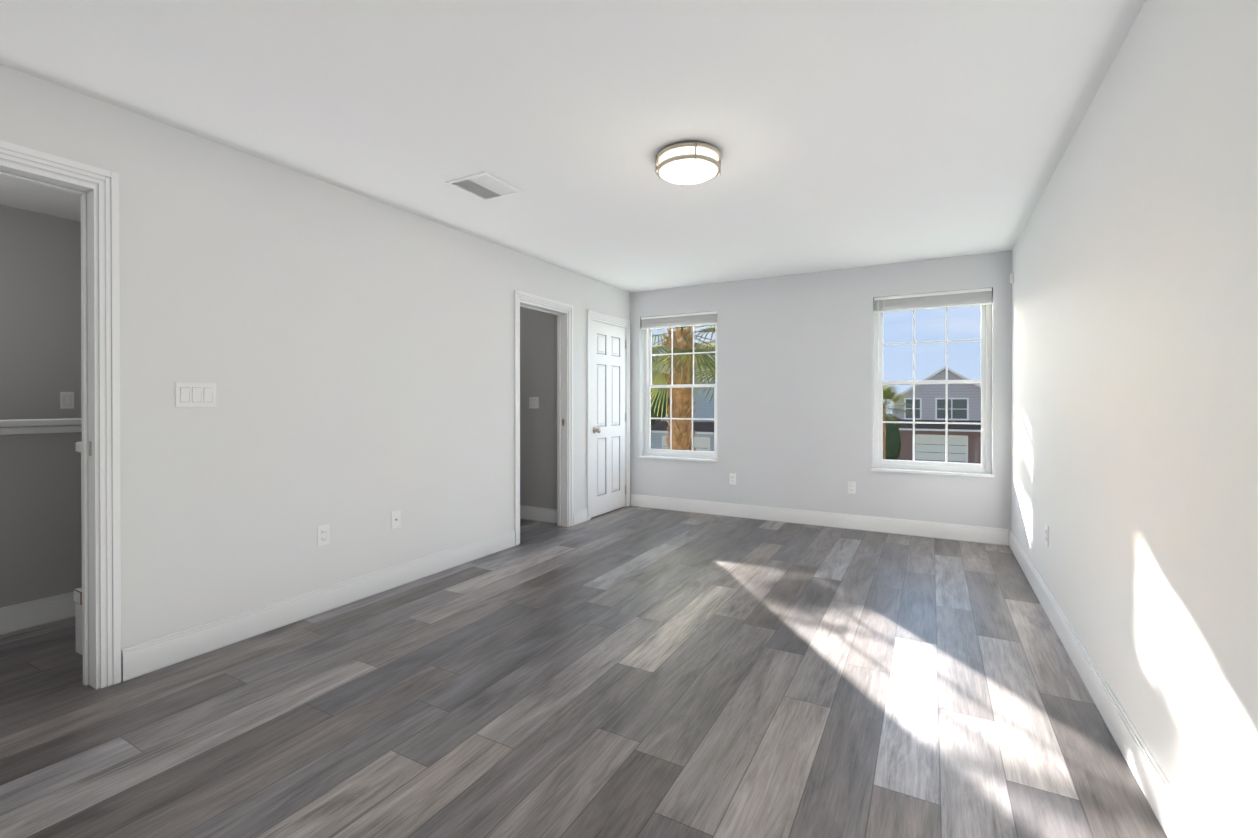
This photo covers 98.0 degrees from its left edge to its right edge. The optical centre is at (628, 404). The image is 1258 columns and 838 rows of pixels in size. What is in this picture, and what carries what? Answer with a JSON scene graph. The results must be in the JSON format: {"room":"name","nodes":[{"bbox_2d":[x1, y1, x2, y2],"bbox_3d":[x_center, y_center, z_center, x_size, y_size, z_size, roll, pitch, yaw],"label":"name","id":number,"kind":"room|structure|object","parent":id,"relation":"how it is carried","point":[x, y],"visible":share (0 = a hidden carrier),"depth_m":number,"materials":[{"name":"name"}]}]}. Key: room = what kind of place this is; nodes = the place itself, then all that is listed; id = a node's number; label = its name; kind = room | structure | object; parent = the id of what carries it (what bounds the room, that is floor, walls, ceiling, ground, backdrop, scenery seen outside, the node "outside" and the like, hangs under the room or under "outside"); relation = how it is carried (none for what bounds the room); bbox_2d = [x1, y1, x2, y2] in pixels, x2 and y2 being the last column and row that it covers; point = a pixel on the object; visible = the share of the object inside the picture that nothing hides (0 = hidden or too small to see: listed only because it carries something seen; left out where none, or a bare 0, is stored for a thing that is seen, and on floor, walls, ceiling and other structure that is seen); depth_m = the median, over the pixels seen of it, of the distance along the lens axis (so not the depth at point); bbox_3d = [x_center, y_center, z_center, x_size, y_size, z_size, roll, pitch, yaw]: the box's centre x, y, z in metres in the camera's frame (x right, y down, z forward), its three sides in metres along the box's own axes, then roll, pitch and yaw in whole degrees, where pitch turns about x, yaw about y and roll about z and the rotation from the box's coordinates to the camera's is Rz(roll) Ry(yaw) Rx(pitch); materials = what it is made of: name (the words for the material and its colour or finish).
{"room":"empty bedroom","nodes":[
{"label":"empty bedroom","id":0,"kind":"room"},
{"bbox_2d":[0,432,81,607],"bbox_3d":[-3.371,0.647,2.644,0.120,1.060,2.400,0,0,29],"label":"wall","id":1,"kind":"structure","parent":0,"point":[40,519],"depth_m":2.92,"materials":[{"name":"grey paint"}]},
{"bbox_2d":[0,592,74,634],"bbox_3d":[-3.311,1.110,2.613,0.015,0.135,2.400,0,0,29],"label":"baseboard","id":2,"kind":"structure","parent":1,"relation":"attached to","point":[21,616],"depth_m":2.90,"materials":[{"name":"white wood"}]},
{"bbox_2d":[0,418,81,434],"bbox_3d":[-3.371,0.119,2.642,0.180,0.075,2.400,0,0,29],"label":"trim","id":3,"kind":"structure","parent":1,"relation":"on","point":[32,426],"depth_m":2.91,"materials":[{"name":"white wood"}]},
{"bbox_2d":[0,205,81,419],"bbox_3d":[-3.389,-0.052,4.707,0.150,2.440,6.000,0,0,29],"label":"wall","id":4,"kind":"structure","parent":0,"point":[40,312],"depth_m":3.62,"materials":[{"name":"grey paint"}]},
{"bbox_2d":[60,392,73,408],"bbox_3d":[-3.835,-0.028,3.732,0.012,0.115,0.070,0,0,29],"label":"light switch","id":5,"kind":"object","parent":4,"relation":"attached to","point":[66,400],"visible":1,"depth_m":3.73,"materials":[{"name":"white plastic"}]},
{"bbox_2d":[0,64,629,680],"bbox_3d":[-1.448,-0.048,3.680,0.060,2.440,6.320,0,0,29],"label":"wall","id":6,"kind":"structure","parent":0,"point":[348,354],"depth_m":2.92,"materials":[{"name":"white paint"}]},
{"bbox_2d":[0,140,120,688],"bbox_3d":[-2.445,0.104,1.938,0.154,2.153,0.937,0,0,29],"label":"door frame","id":7,"kind":"structure","parent":6,"relation":"attached to","point":[107,181],"depth_m":2.28,"materials":[{"name":"white wood"}]},
{"bbox_2d":[89,441,91,455],"bbox_3d":[-2.245,0.184,2.277,0.027,0.060,0.002,0,0,29],"label":"strike plate","id":8,"kind":"object","parent":7,"relation":"attached to","point":[90,448],"depth_m":2.27,"materials":[{"name":"silver metal"}]},
{"bbox_2d":[175,382,215,406],"bbox_3d":[-2.026,-0.045,2.560,0.012,0.115,0.162,0,0,29],"label":"switch plate","id":9,"kind":"object","parent":6,"relation":"attached to","point":[189,394],"visible":1,"depth_m":2.55,"materials":[{"name":"white plastic"}]},
{"bbox_2d":[121,529,514,681],"bbox_3d":[-1.553,1.106,3.420,0.015,0.135,2.501,0,0,29],"label":"baseboard","id":10,"kind":"structure","parent":6,"relation":"attached to","point":[143,658],"depth_m":2.92,"materials":[{"name":"white wood"}]},
{"bbox_2d":[317,524,328,546],"bbox_3d":[-1.732,0.743,3.098,0.009,0.115,0.070,0,0,29],"label":"electrical outlet","id":11,"kind":"object","parent":6,"relation":"attached to","point":[322,535],"visible":1,"depth_m":3.09,"materials":[{"name":"white plastic"}]},
{"bbox_2d":[391,510,400,528],"bbox_3d":[-1.497,0.741,3.517,0.017,0.115,0.070,0,0,29],"label":"outlet","id":12,"kind":"object","parent":6,"relation":"attached to","point":[396,519],"visible":1,"depth_m":3.51,"materials":[{"name":"white plastic"}]},
{"bbox_2d":[514,290,572,545],"bbox_3d":[-0.802,0.110,4.912,0.154,2.113,0.832,0,0,29],"label":"door frame","id":13,"kind":"structure","parent":6,"relation":"attached to","point":[518,295],"depth_m":5.19,"materials":[{"name":"white wood"}]},
{"bbox_2d":[591,320,625,517],"bbox_3d":[-0.197,0.146,5.856,0.105,2.013,0.733,0,0,29],"label":"closet door","id":14,"kind":"structure","parent":6,"relation":"in","point":[608,420],"depth_m":5.83,"materials":[{"name":"white wood"}]},
{"bbox_2d":[587,310,629,520],"bbox_3d":[-0.205,0.106,5.851,0.017,2.113,0.872,0,0,29],"label":"trim","id":15,"kind":"structure","parent":6,"relation":"attached to","point":[598,315],"depth_m":5.68,"materials":[{"name":"white wood"}]},
{"bbox_2d":[520,307,556,508],"bbox_3d":[-1.511,-0.058,5.851,2.030,2.440,0.100,0,0,29],"label":"wall","id":16,"kind":"structure","parent":0,"point":[538,426],"depth_m":5.46,"materials":[{"name":"grey paint"}]},
{"bbox_2d":[529,397,538,408],"bbox_3d":[-0.956,-0.016,5.481,0.116,0.115,0.012,0,0,29],"label":"light switch","id":17,"kind":"object","parent":16,"relation":"attached to","point":[533,402],"visible":1,"depth_m":5.48,"materials":[{"name":"white plastic"}]},
{"bbox_2d":[520,505,556,523],"bbox_3d":[-1.544,1.095,5.810,2.015,0.135,0.015,0,0,29],"label":"baseboard","id":18,"kind":"structure","parent":16,"relation":"attached to","point":[548,515],"depth_m":5.45,"materials":[{"name":"white wood"}]},
{"bbox_2d":[0,0,1145,291],"bbox_3d":[-0.800,-1.326,3.317,6.020,0.120,6.320,0,0,29],"label":"ceiling","id":19,"kind":"structure","parent":0,"point":[842,134],"depth_m":2.31,"materials":[{"name":"paint"}]},
{"bbox_2d":[445,171,523,200],"bbox_3d":[-0.835,-1.265,3.176,0.305,0.013,0.320,0,0,29],"label":"ceiling vent","id":20,"kind":"object","parent":19,"relation":"in","point":[491,183],"visible":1,"depth_m":3.16,"materials":[{"name":"white plastic"}]},
{"bbox_2d":[655,141,720,186],"bbox_3d":[0.300,-1.210,2.766,0.324,0.107,0.324,0,0,29],"label":"flush-mount light fixture","id":21,"kind":"object","parent":19,"relation":"attached to","point":[688,162],"visible":1,"depth_m":2.68,"materials":[{"name":"white glass"}]},
{"bbox_2d":[0,506,1166,837],"bbox_3d":[-0.800,1.224,3.328,6.020,0.100,6.320,0,0,29],"label":"floor","id":22,"kind":"structure","parent":0,"point":[636,672],"depth_m":2.11,"materials":[{"name":"plastic"}]},
{"bbox_2d":[74,442,82,654],"bbox_3d":[-2.389,0.676,2.953,0.090,1.000,0.870,0,0,29],"label":"trim","id":23,"kind":"structure","parent":22,"relation":"on","point":[78,609],"depth_m":2.58,"materials":[{"name":"white wood"}]},
{"bbox_2d":[630,250,1011,529],"bbox_3d":[0.680,-0.058,6.001,6.020,2.440,0.200,0,0,29],"label":"wall","id":24,"kind":"structure","parent":0,"point":[795,391],"depth_m":5.28,"materials":[{"name":"white paint"}]},
{"bbox_2d":[638,455,717,461],"bbox_3d":[0.546,0.594,6.010,0.944,0.024,0.138,0,0,29],"label":"window sill","id":25,"kind":"structure","parent":24,"relation":"attached to","point":[680,458],"depth_m":5.98,"materials":[{"name":"wood"}]},
{"bbox_2d":[644,324,716,458],"bbox_3d":[0.593,-0.204,6.091,0.920,1.570,0.084,0,0,29],"label":"window","id":26,"kind":"structure","parent":24,"relation":"in","point":[680,394],"depth_m":6.09,"materials":[{"name":"glass"}]},
{"bbox_2d":[641,311,716,365],"bbox_3d":[0.539,-0.710,5.991,0.908,0.554,0.047,0,0,29],"label":"window blind","id":27,"kind":"object","parent":26,"relation":"attached to","point":[683,320],"visible":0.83,"depth_m":5.97,"materials":[{"name":"white plastic"}]},
{"bbox_2d":[730,473,735,484],"bbox_3d":[1.076,0.773,5.666,0.070,0.115,0.009,0,0,29],"label":"electrical outlet","id":28,"kind":"object","parent":24,"relation":"attached to","point":[733,478],"visible":1,"depth_m":5.66,"materials":[{"name":"white plastic"}]},
{"bbox_2d":[630,494,1004,544],"bbox_3d":[1.575,1.097,5.388,3.555,0.135,0.015,0,0,29],"label":"baseboard","id":29,"kind":"structure","parent":24,"relation":"attached to","point":[978,534],"depth_m":5.18,"materials":[{"name":"white wood"}]},
{"bbox_2d":[848,482,855,493],"bbox_3d":[2.082,0.781,5.110,0.070,0.115,0.009,0,0,29],"label":"electrical outlet","id":30,"kind":"object","parent":24,"relation":"attached to","point":[851,487],"visible":1,"depth_m":5.11,"materials":[{"name":"white plastic"}]},
{"bbox_2d":[871,467,993,477],"bbox_3d":[2.664,0.599,4.839,0.944,0.024,0.138,0,0,29],"label":"window sill","id":31,"kind":"structure","parent":24,"relation":"attached to","point":[940,472],"depth_m":4.78,"materials":[{"name":"wood"}]},
{"bbox_2d":[874,292,991,472],"bbox_3d":[2.711,-0.198,4.921,0.920,1.570,0.084,0,0,29],"label":"window","id":32,"kind":"structure","parent":24,"relation":"in","point":[932,387],"depth_m":4.90,"materials":[{"name":"glass"}]},
{"bbox_2d":[874,288,991,356],"bbox_3d":[2.657,-0.705,4.821,0.908,0.554,0.047,0,0,29],"label":"window blind","id":33,"kind":"object","parent":32,"relation":"attached to","point":[961,298],"visible":1,"depth_m":4.80,"materials":[{"name":"white plastic"}]},
{"bbox_2d":[1011,0,1257,837],"bbox_3d":[1.733,-0.039,1.808,0.120,2.440,6.120,0,0,29],"label":"wall","id":34,"kind":"structure","parent":0,"point":[1134,449],"depth_m":1.58,"materials":[{"name":"white paint"}]},
{"bbox_2d":[1010,273,1013,282],"bbox_3d":[3.102,-1.021,4.429,0.024,0.076,0.032,0,0,29],"label":"smoke detector","id":35,"kind":"object","parent":34,"relation":"attached to","point":[1011,277],"visible":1,"depth_m":4.42,"materials":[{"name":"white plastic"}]},
{"bbox_2d":[1045,524,1048,545],"bbox_3d":[2.378,0.745,3.112,0.009,0.115,0.070,0,0,29],"label":"electrical outlet","id":36,"kind":"object","parent":34,"relation":"attached to","point":[1046,534],"visible":1,"depth_m":3.10,"materials":[{"name":"white plastic"}]},
{"bbox_2d":[1005,529,1204,837],"bbox_3d":[1.704,1.113,1.898,0.015,0.135,6.000,0,0,29],"label":"baseboard","id":37,"kind":"structure","parent":34,"relation":"attached to","point":[1151,778],"depth_m":1.88,"materials":[{"name":"white wood"}]}
]}

